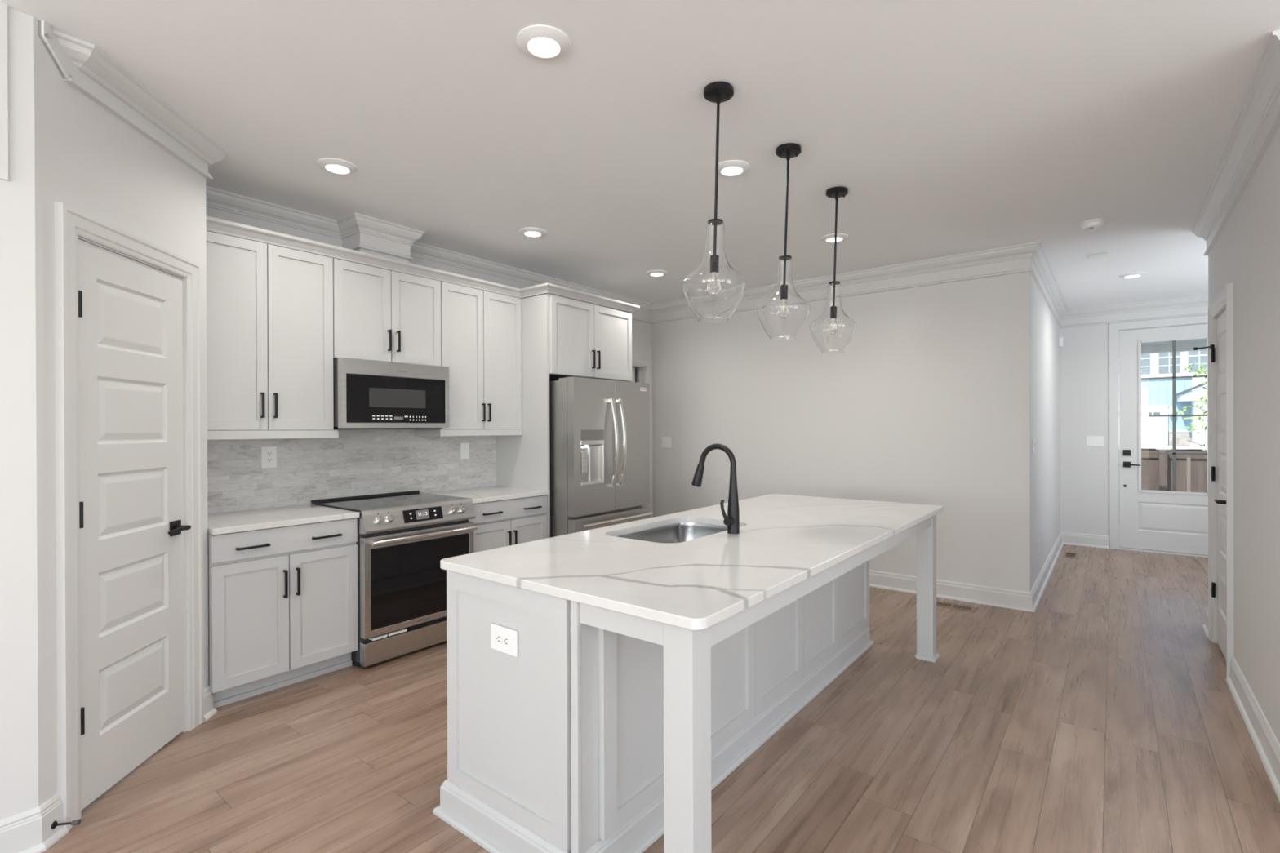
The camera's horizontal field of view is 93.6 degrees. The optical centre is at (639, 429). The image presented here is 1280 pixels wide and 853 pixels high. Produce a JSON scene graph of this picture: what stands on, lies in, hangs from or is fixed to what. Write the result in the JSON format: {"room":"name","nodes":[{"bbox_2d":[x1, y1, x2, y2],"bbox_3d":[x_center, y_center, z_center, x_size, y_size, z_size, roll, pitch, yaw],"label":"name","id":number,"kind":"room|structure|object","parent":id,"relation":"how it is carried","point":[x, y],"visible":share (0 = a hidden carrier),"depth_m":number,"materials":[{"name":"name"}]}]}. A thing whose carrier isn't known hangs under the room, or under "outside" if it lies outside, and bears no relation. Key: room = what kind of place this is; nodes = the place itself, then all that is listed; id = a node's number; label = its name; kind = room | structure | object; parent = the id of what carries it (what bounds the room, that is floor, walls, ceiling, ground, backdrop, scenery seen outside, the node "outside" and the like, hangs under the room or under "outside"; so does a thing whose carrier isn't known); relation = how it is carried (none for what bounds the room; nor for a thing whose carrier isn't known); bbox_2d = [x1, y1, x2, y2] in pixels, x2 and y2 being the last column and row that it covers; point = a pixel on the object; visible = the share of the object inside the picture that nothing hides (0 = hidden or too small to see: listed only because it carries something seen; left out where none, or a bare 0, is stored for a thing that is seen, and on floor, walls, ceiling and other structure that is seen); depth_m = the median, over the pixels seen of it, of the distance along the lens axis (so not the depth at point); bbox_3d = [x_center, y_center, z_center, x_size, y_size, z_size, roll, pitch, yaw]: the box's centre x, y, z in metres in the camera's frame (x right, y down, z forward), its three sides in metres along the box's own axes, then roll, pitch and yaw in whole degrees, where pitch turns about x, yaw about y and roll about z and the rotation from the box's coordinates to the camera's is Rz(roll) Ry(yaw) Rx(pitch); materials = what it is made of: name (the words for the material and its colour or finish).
{"room":"kitchen","nodes":[
{"label":"kitchen","id":0,"kind":"room"},
{"bbox_2d":[0,7,38,820],"bbox_3d":[-3.675,0.024,-0.081,0.100,2.738,5.324,0,0,38],"label":"wall","id":1,"kind":"structure","parent":0,"point":[19,720],"depth_m":1.95,"materials":[{"name":"white paint"}]},
{"bbox_2d":[0,2,8,181],"bbox_3d":[-2.385,-1.074,1.468,0.012,0.558,1.162,0,0,38],"label":"trim","id":2,"kind":"structure","parent":1,"relation":"attached to","point":[3,7],"depth_m":1.91,"materials":[{"name":"white paint"}]},
{"bbox_2d":[0,793,68,852],"bbox_3d":[-3.616,1.324,-0.072,0.087,0.138,5.401,0,0,38],"label":"baseboard","id":3,"kind":"structure","parent":1,"relation":"attached to","point":[30,831],"depth_m":1.96,"materials":[{"name":"white paint"}]},
{"bbox_2d":[50,819,80,829],"bbox_3d":[-1.936,1.332,2.029,0.073,0.026,0.026,0,0,-8],"label":"door stop","id":4,"kind":"object","parent":3,"relation":"attached to","point":[77,822],"visible":1,"depth_m":2.03,"materials":[{"name":"black metal"}]},
{"bbox_2d":[34,17,208,806],"bbox_3d":[-2.093,0.013,2.441,0.100,2.738,0.942,0,0,-7],"label":"wall","id":5,"kind":"structure","parent":0,"point":[88,160],"depth_m":2.11,"materials":[{"name":"white paint"}]},
{"bbox_2d":[37,20,213,182],"bbox_3d":[-2.074,-1.286,2.577,0.197,0.141,1.172,0,0,-17],"label":"trim","id":6,"kind":"structure","parent":5,"relation":"attached to","point":[72,75],"depth_m":2.30,"materials":[{"name":"white paint"}]},
{"bbox_2d":[53,201,204,831],"bbox_3d":[-2.062,0.302,2.440,0.159,2.159,0.784,0,0,-7],"label":"door","id":7,"kind":"structure","parent":5,"relation":"in","point":[128,306],"depth_m":2.37,"materials":[{"name":"white paint"}]},
{"bbox_2d":[53,29,228,171],"bbox_3d":[-2.077,-1.319,2.639,0.289,0.074,1.208,0,0,-17],"label":"trim","id":8,"kind":"structure","parent":5,"relation":"attached to","point":[86,57],"depth_m":2.38,"materials":[{"name":"white paint"}]},
{"bbox_2d":[203,684,217,721],"bbox_3d":[-2.087,1.312,2.912,0.060,0.138,0.152,0,0,-26],"label":"baseboard","id":9,"kind":"structure","parent":5,"relation":"attached to","point":[209,711],"depth_m":2.89,"materials":[{"name":"white paint"}]},
{"bbox_2d":[356,248,408,262],"bbox_3d":[-1.788,-1.233,4.075,0.238,0.254,0.336,0,0,38],"label":"trim","id":10,"kind":"structure","parent":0,"point":[358,250],"depth_m":3.99,"materials":[{"name":"white paint"}]},
{"bbox_2d":[312,319,651,504],"bbox_3d":[-1.024,0.004,4.852,0.712,2.738,4.574,0,0,38],"label":"wall","id":11,"kind":"structure","parent":0,"point":[641,331],"depth_m":6.54,"materials":[{"name":"white paint"}]},
{"bbox_2d":[206,231,338,439],"bbox_3d":[-2.190,-0.493,3.460,0.362,1.094,0.742,0,0,38],"label":"upper cabinet","id":12,"kind":"object","parent":11,"relation":"attached to","point":[269,308],"visible":0.78,"depth_m":3.36,"materials":[{"name":"grey paint"}]},
{"bbox_2d":[207,429,496,513],"bbox_3d":[-1.877,0.241,4.141,0.010,0.474,2.194,0,0,38],"label":"backsplash","id":13,"kind":"structure","parent":11,"relation":"attached to","point":[356,463],"depth_m":4.00,"materials":[{"name":"tile"}]},
{"bbox_2d":[261,446,276,468],"bbox_3d":[-2.252,0.169,3.650,0.008,0.130,0.084,0,0,38],"label":"wall outlet","id":14,"kind":"object","parent":13,"relation":"attached to","point":[268,454],"visible":1,"depth_m":3.65,"materials":[{"name":"white plastic"}]},
{"bbox_2d":[266,451,272,462],"bbox_3d":[-2.250,0.169,3.649,0.002,0.067,0.033,0,0,38],"label":"receptacle","id":15,"kind":"object","parent":14,"relation":"attached to","point":[268,454],"depth_m":3.65,"materials":[{"name":"white plastic"}]},
{"bbox_2d":[460,442,469,458],"bbox_3d":[-1.383,0.170,4.753,0.009,0.126,0.080,0,0,38],"label":"wall switch","id":16,"kind":"object","parent":13,"relation":"attached to","point":[464,447],"visible":1,"depth_m":4.75,"materials":[{"name":"white plastic"}]},
{"bbox_2d":[463,446,466,454],"bbox_3d":[-1.381,0.170,4.751,0.003,0.065,0.031,0,0,38],"label":"switch","id":17,"kind":"object","parent":16,"relation":"attached to","point":[464,447],"depth_m":4.75,"materials":[{"name":"white plastic"}]},
{"bbox_2d":[333,257,440,366],"bbox_3d":[-1.744,-0.739,4.026,0.362,0.607,0.741,0,0,38],"label":"upper cabinet","id":18,"kind":"object","parent":11,"relation":"attached to","point":[380,314],"visible":0.91,"depth_m":3.89,"materials":[{"name":"grey paint"}]},
{"bbox_2d":[333,357,448,429],"bbox_3d":[-1.714,-0.217,4.006,0.413,0.428,0.738,0,0,38],"label":"microwave","id":19,"kind":"object","parent":18,"relation":"attached to","point":[368,394],"visible":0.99,"depth_m":3.82,"materials":[{"name":"grey metal"}]},
{"bbox_2d":[413,281,522,436],"bbox_3d":[-1.294,-0.498,4.597,0.362,1.094,0.748,0,0,38],"label":"upper cabinet","id":20,"kind":"object","parent":11,"relation":"attached to","point":[481,331],"visible":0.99,"depth_m":4.48,"materials":[{"name":"grey paint"}]},
{"bbox_2d":[549,294,631,381],"bbox_3d":[-0.616,-0.736,5.207,0.672,0.612,0.988,0,0,38],"label":"upper cabinet","id":21,"kind":"object","parent":11,"relation":"attached to","point":[587,340],"visible":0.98,"depth_m":4.97,"materials":[{"name":"grey paint"}]},
{"bbox_2d":[205,215,639,313],"bbox_3d":[-1.258,-1.075,4.330,0.626,0.064,3.267,0,0,38],"label":"crown molding","id":22,"kind":"structure","parent":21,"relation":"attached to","point":[217,225],"depth_m":3.93,"materials":[{"name":"grey paint"}]},
{"bbox_2d":[627,355,652,517],"bbox_3d":[-0.211,0.294,6.340,0.146,2.145,0.945,0,0,38],"label":"panel","id":23,"kind":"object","parent":11,"relation":"in","point":[643,366],"depth_m":6.64,"materials":[{"name":"white paint"}]},
{"bbox_2d":[635,368,636,382],"bbox_3d":[-0.801,-0.001,6.870,1.436,2.738,1.400,0,0,38],"label":"wall","id":24,"kind":"structure","parent":0,"point":[635,368],"depth_m":7.04,"materials":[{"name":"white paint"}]},
{"bbox_2d":[0,0,1279,309],"bbox_3d":[0.650,-1.464,1.798,10.000,0.200,14.040,0,0,38],"label":"ceiling","id":25,"kind":"structure","parent":0,"point":[949,127],"depth_m":2.63,"materials":[{"name":"white paint"}]},
{"bbox_2d":[316,157,357,174],"bbox_3d":[-1.561,-1.350,3.102,0.188,0.018,0.188,0,0,38],"label":"recessed light","id":26,"kind":"object","parent":25,"relation":"in","point":[335,166],"visible":1,"depth_m":3.07,"materials":[{"name":"white plastic"}]},
{"bbox_2d":[519,227,546,237],"bbox_3d":[-0.741,-1.355,4.152,0.188,0.018,0.188,0,0,38],"label":"recessed light","id":27,"kind":"object","parent":25,"relation":"in","point":[529,232],"visible":1,"depth_m":4.12,"materials":[{"name":"white plastic"}]},
{"bbox_2d":[516,25,570,60],"bbox_3d":[-0.339,-1.352,2.116,0.188,0.018,0.188,0,0,38],"label":"recessed light","id":28,"kind":"object","parent":25,"relation":"in","point":[545,42],"visible":1,"depth_m":2.09,"materials":[{"name":"white plastic"}]},
{"bbox_2d":[646,270,667,276],"bbox_3d":[0.148,-1.361,5.260,0.188,0.018,0.188,0,0,38],"label":"recessed light","id":29,"kind":"object","parent":25,"relation":"in","point":[652,273],"visible":1,"depth_m":5.22,"materials":[{"name":"white"}]},
{"bbox_2d":[682,81,746,323],"bbox_3d":[0.305,-0.901,2.415,0.256,0.927,0.256,2,0,38],"label":"pendant light","id":30,"kind":"object","parent":25,"relation":"hanging from","point":[714,290],"visible":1,"depth_m":2.36,"materials":[{"name":"clear glass"}]},
{"bbox_2d":[713,160,750,176],"bbox_3d":[0.480,-1.357,3.143,0.188,0.018,0.188,0,0,38],"label":"recessed light","id":31,"kind":"object","parent":25,"relation":"in","point":[731,167],"visible":0.95,"depth_m":3.11,"materials":[{"name":"white plastic"}]},
{"bbox_2d":[756,142,810,341],"bbox_3d":[0.698,-0.903,2.928,0.256,0.930,0.256,0,0,25],"label":"pendant light","id":32,"kind":"object","parent":25,"relation":"hanging from","point":[783,315],"visible":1,"depth_m":2.87,"materials":[{"name":"clear glass"}]},
{"bbox_2d":[809,186,857,353],"bbox_3d":[1.117,-0.906,3.446,0.256,0.927,0.256,2,0,38],"label":"pendant light","id":33,"kind":"object","parent":25,"relation":"hanging from","point":[833,331],"visible":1,"depth_m":3.39,"materials":[{"name":"clear glass"}]},
{"bbox_2d":[820,233,848,242],"bbox_3d":[1.391,-1.363,4.302,0.188,0.018,0.188,0,0,38],"label":"recessed light","id":34,"kind":"object","parent":25,"relation":"in","point":[840,237],"visible":0.88,"depth_m":4.26,"materials":[{"name":"white plastic"}]},
{"bbox_2d":[1080,217,1106,231],"bbox_3d":[3.009,-1.354,3.991,0.140,0.046,0.140,0,0,38],"label":"smoke detector","id":35,"kind":"object","parent":25,"relation":"attached to","point":[1094,224],"visible":1,"depth_m":3.96,"materials":[{"name":"white plastic"}]},
{"bbox_2d":[1088,252,1107,258],"bbox_3d":[3.622,-1.375,4.752,0.120,0.012,0.100,0,0,38],"label":"ceiling plate","id":36,"kind":"object","parent":25,"relation":"attached to","point":[1104,254],"visible":1,"depth_m":4.74,"materials":[{"name":"white plastic"}]},
{"bbox_2d":[1119,271,1146,278],"bbox_3d":[4.412,-1.376,5.385,0.188,0.018,0.188,0,0,38],"label":"recessed light","id":37,"kind":"object","parent":25,"relation":"in","point":[1131,275],"visible":1,"depth_m":5.35,"materials":[{"name":"white"}]},
{"bbox_2d":[40,544,1279,852],"bbox_3d":[0.660,1.434,1.804,10.000,0.120,14.040,0,0,38],"label":"floor","id":38,"kind":"structure","parent":0,"point":[1104,717],"depth_m":2.56,"materials":[{"name":"brown wood"}]},
{"bbox_2d":[207,518,357,708],"bbox_3d":[-2.073,0.944,3.360,0.642,0.872,0.718,0,0,38],"label":"base cabinet","id":39,"kind":"object","parent":38,"relation":"on","point":[282,602],"visible":0.88,"depth_m":3.14,"materials":[{"name":"grey paint"}]},
{"bbox_2d":[207,503,359,535],"bbox_3d":[-2.078,0.492,3.360,0.639,0.030,0.716,0,0,38],"label":"countertop","id":40,"kind":"structure","parent":39,"relation":"on","point":[218,523],"depth_m":3.27,"materials":[{"name":"stone"}]},
{"bbox_2d":[311,490,477,667],"bbox_3d":[-1.575,0.914,3.904,0.752,0.926,0.750,0,0,38],"label":"range","id":41,"kind":"object","parent":38,"relation":"on","point":[403,538],"visible":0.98,"depth_m":3.64,"materials":[{"name":"grey metal"}]},
{"bbox_2d":[311,492,467,511],"bbox_3d":[-1.616,0.468,3.934,0.639,0.008,0.750,0,0,38],"label":"cooktop","id":42,"kind":"object","parent":41,"relation":"in","point":[395,501],"depth_m":3.86,"materials":[{"name":"glass"}]},
{"bbox_2d":[467,494,546,552],"bbox_3d":[-1.161,0.938,4.517,0.642,0.872,0.722,0,0,38],"label":"base cabinet","id":43,"kind":"object","parent":38,"relation":"on","point":[506,522],"visible":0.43,"depth_m":4.33,"materials":[{"name":"grey paint"}]},
{"bbox_2d":[426,485,549,503],"bbox_3d":[-1.165,0.486,4.519,0.639,0.030,0.720,0,0,38],"label":"countertop","id":44,"kind":"structure","parent":43,"relation":"on","point":[488,494],"depth_m":4.46,"materials":[{"name":"stone"}]},
{"bbox_2d":[496,293,550,537],"bbox_3d":[-0.949,0.165,4.824,0.621,2.416,0.027,0,0,38],"label":"panel","id":45,"kind":"object","parent":38,"relation":"on","point":[522,461],"visible":0.36,"depth_m":4.72,"materials":[{"name":"grey paint"}]},
{"bbox_2d":[549,376,653,537],"bbox_3d":[-0.474,0.486,5.100,0.860,1.768,0.944,0,0,38],"label":"refrigerator","id":46,"kind":"object","parent":38,"relation":"on","point":[599,428],"visible":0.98,"depth_m":4.73,"materials":[{"name":"silver metal"}]},
{"bbox_2d":[432,515,939,852],"bbox_3d":[0.521,0.933,2.888,1.112,0.878,2.716,0,0,38],"label":"kitchen island","id":47,"kind":"object","parent":38,"relation":"on","point":[606,731],"visible":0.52,"depth_m":1.97,"materials":[{"name":"grey paint"}]},
{"bbox_2d":[490,622,517,657],"bbox_3d":[-0.447,0.690,1.970,0.132,0.084,0.009,0,0,38],"label":"wall outlet","id":48,"kind":"object","parent":47,"relation":"attached to","point":[503,639],"visible":1,"depth_m":1.97,"materials":[{"name":"white plastic"}]},
{"bbox_2d":[495,633,502,644],"bbox_3d":[-0.464,0.690,1.980,0.033,0.033,0.002,0,0,38],"label":"receptacle","id":49,"kind":"object","parent":48,"relation":"attached to","point":[499,637],"depth_m":1.98,"materials":[{"name":"white plastic"}]},
{"bbox_2d":[502,635,510,646],"bbox_3d":[-0.434,0.690,1.956,0.033,0.033,0.002,0,0,38],"label":"receptacle","id":50,"kind":"object","parent":48,"relation":"attached to","point":[506,639],"depth_m":1.95,"materials":[{"name":"white plastic"}]},
{"bbox_2d":[440,493,943,630],"bbox_3d":[0.546,0.478,2.881,1.118,0.030,2.712,0,0,38],"label":"island countertop","id":51,"kind":"structure","parent":47,"relation":"on","point":[783,541],"depth_m":2.17,"materials":[{"name":"stone"}]},
{"bbox_2d":[616,522,727,543],"bbox_3d":[0.184,0.589,2.820,0.452,0.188,0.723,0,0,38],"label":"sink","id":52,"kind":"object","parent":51,"relation":"in","point":[681,532],"visible":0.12,"depth_m":3.11,"materials":[{"name":"silver metal"}]},
{"bbox_2d":[691,443,739,533],"bbox_3d":[0.324,0.265,2.727,0.245,0.400,0.114,0,0,38],"label":"faucet","id":53,"kind":"object","parent":51,"relation":"on","point":[731,520],"visible":1,"depth_m":2.68,"materials":[{"name":"black metal"}]},
{"bbox_2d":[936,600,977,612],"bbox_3d":[2.402,1.359,4.620,0.320,0.005,0.130,0,0,38],"label":"floor vent","id":54,"kind":"object","parent":38,"relation":"in","point":[942,604],"visible":0.8,"depth_m":4.59,"materials":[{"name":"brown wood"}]},
{"bbox_2d":[1062,551,1078,558],"bbox_3d":[4.620,1.347,6.444,0.125,0.005,0.290,0,0,38],"label":"floor vent","id":55,"kind":"object","parent":38,"relation":"in","point":[1075,555],"visible":1,"depth_m":6.45,"materials":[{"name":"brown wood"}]},
{"bbox_2d":[651,271,1031,592],"bbox_3d":[1.563,-0.007,5.649,3.550,2.738,0.120,0,0,38],"label":"wall","id":56,"kind":"structure","parent":0,"point":[928,400],"depth_m":5.14,"materials":[{"name":"white paint"}]},
{"bbox_2d":[662,436,671,448],"bbox_3d":[0.287,0.143,6.567,0.126,0.122,0.018,0,0,38],"label":"wall switch","id":57,"kind":"object","parent":56,"relation":"attached to","point":[666,441],"visible":1,"depth_m":6.57,"materials":[{"name":"white plastic"}]},
{"bbox_2d":[869,531,1108,612],"bbox_3d":[2.724,1.286,6.739,3.979,0.138,3.324,0,0,38],"label":"baseboard","id":58,"kind":"structure","parent":56,"relation":"attached to","point":[975,593],"depth_m":4.88,"materials":[{"name":"white paint"}]},
{"bbox_2d":[1031,275,1060,587],"bbox_3d":[3.929,-0.016,5.880,0.120,2.738,3.172,0,0,38],"label":"wall","id":59,"kind":"structure","parent":0,"point":[1045,329],"depth_m":5.46,"materials":[{"name":"white paint"}]},
{"bbox_2d":[205,186,1208,328],"bbox_3d":[1.911,-1.279,5.628,9.744,0.197,2.838,0,0,-12],"label":"trim","id":60,"kind":"structure","parent":59,"relation":"attached to","point":[355,231],"depth_m":4.83,"materials":[{"name":"white paint"}]},
{"bbox_2d":[1032,437,1035,453],"bbox_3d":[3.081,0.125,4.693,0.018,0.118,0.074,0,0,38],"label":"wall switch","id":61,"kind":"object","parent":59,"relation":"attached to","point":[1033,444],"visible":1,"depth_m":4.68,"materials":[{"name":"white plastic"}]},
{"bbox_2d":[1037,539,1039,554],"bbox_3d":[3.314,0.977,4.994,0.008,0.116,0.074,0,0,38],"label":"wall outlet","id":62,"kind":"object","parent":59,"relation":"attached to","point":[1038,540],"visible":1,"depth_m":4.97,"materials":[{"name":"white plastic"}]},
{"bbox_2d":[1057,337,1063,346],"bbox_3d":[4.790,-0.992,6.842,0.045,0.110,0.065,0,0,38],"label":"sensor","id":63,"kind":"object","parent":59,"relation":"attached to","point":[1060,340],"visible":1,"depth_m":6.82,"materials":[{"name":"white plastic"}]},
{"bbox_2d":[1060,324,1109,547],"bbox_3d":[5.980,-0.024,6.372,2.734,2.738,0.140,0,0,38],"label":"wall","id":64,"kind":"structure","parent":0,"point":[1085,351],"depth_m":6.95,"materials":[{"name":"white paint"}]},
{"bbox_2d":[1086,435,1103,446],"bbox_3d":[5.208,0.135,6.880,0.162,0.116,0.018,0,0,38],"label":"wall switch","id":65,"kind":"object","parent":64,"relation":"attached to","point":[1091,441],"visible":1,"depth_m":6.88,"materials":[{"name":"white plastic"}]},
{"bbox_2d":[1109,315,1208,557],"bbox_3d":[5.771,0.073,6.505,1.091,2.545,0.191,0,0,38],"label":"door","id":66,"kind":"structure","parent":64,"relation":"in","point":[1161,522],"depth_m":6.65,"materials":[{"name":"white paint"}]},
{"bbox_2d":[1141,444,1204,450],"bbox_3d":[20.383,1.135,21.820,55.000,1.350,20.500,0,0,38],"label":"street","id":67,"kind":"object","parent":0,"point":[1141,445],"depth_m":16.40,"materials":[{"name":"grey asphalt"}]},
{"bbox_2d":[1141,350,1207,446],"bbox_3d":[16.563,-2.126,21.505,7.200,5.200,8.500,0,0,38],"label":"house","id":68,"kind":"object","parent":67,"relation":"on","point":[1156,394],"visible":0.26,"depth_m":17.99,"materials":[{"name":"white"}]},
{"bbox_2d":[1141,338,1207,345],"bbox_3d":[6.764,-1.345,7.293,5.200,0.370,2.160,0,0,38],"label":"ceiling","id":69,"kind":"structure","parent":0,"point":[1196,340],"depth_m":8.08,"materials":[{"name":"white paint"}]},
{"bbox_2d":[1141,341,1207,354],"bbox_3d":[7.418,-1.242,8.122,5.200,0.365,0.150,0,0,38],"label":"trim","id":70,"kind":"structure","parent":69,"relation":"attached to","point":[1187,346],"depth_m":8.17,"materials":[{"name":"white"}]},
{"bbox_2d":[1208,126,1279,743],"bbox_3d":[3.690,-0.008,2.560,1.613,2.738,2.630,0,0,38],"label":"wall","id":71,"kind":"structure","parent":0,"point":[1246,253],"depth_m":2.71,"materials":[{"name":"white paint"}]},
{"bbox_2d":[1193,283,1233,677],"bbox_3d":[3.463,0.284,3.558,0.220,2.151,0.820,0,0,38],"label":"door","id":72,"kind":"structure","parent":71,"relation":"in","point":[1220,311],"depth_m":3.65,"materials":[{"name":"white paint"}]},
{"bbox_2d":[1191,29,1279,255],"bbox_3d":[3.628,-1.278,2.650,1.558,0.197,2.705,0,0,38],"label":"trim","id":73,"kind":"structure","parent":71,"relation":"attached to","point":[1258,122],"depth_m":2.73,"materials":[{"name":"white paint"}]},
{"bbox_2d":[1201,608,1279,802],"bbox_3d":[3.641,1.292,2.626,1.515,0.138,2.662,0,0,38],"label":"baseboard","id":74,"kind":"structure","parent":71,"relation":"attached to","point":[1264,740],"depth_m":2.65,"materials":[{"name":"white paint"}]},
{"label":"outside","id":75,"kind":"structure","parent":0,"visible":0},
{"bbox_3d":[10.747,1.771,9.593,55.000,0.200,10.640,0,0,38],"label":"yard","id":76,"kind":"structure","parent":75,"visible":0},
{"bbox_2d":[1141,445,1207,493],"bbox_3d":[8.604,0.976,9.744,6.750,1.405,0.190,0,0,38],"label":"wooden fence","id":77,"kind":"object","parent":76,"relation":"on","point":[1156,469],"visible":0.14,"depth_m":9.71,"materials":[{"name":"brown wood"}]},
{"bbox_2d":[1186,457,1190,492],"bbox_3d":[8.263,1.056,9.052,0.040,1.250,0.040,0,0,38],"label":"stake","id":78,"kind":"object","parent":76,"relation":"on","point":[1188,459],"visible":0.36,"depth_m":9.04,"materials":[{"name":"brown wood"}]},
{"bbox_2d":[1175,363,1207,450],"bbox_3d":[10.145,0.196,10.625,1.008,2.952,1.044,0,0,18],"label":"young tree","id":79,"kind":"object","parent":76,"relation":"on","point":[1202,365],"visible":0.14,"depth_m":10.72,"materials":[{"name":"green plant"}]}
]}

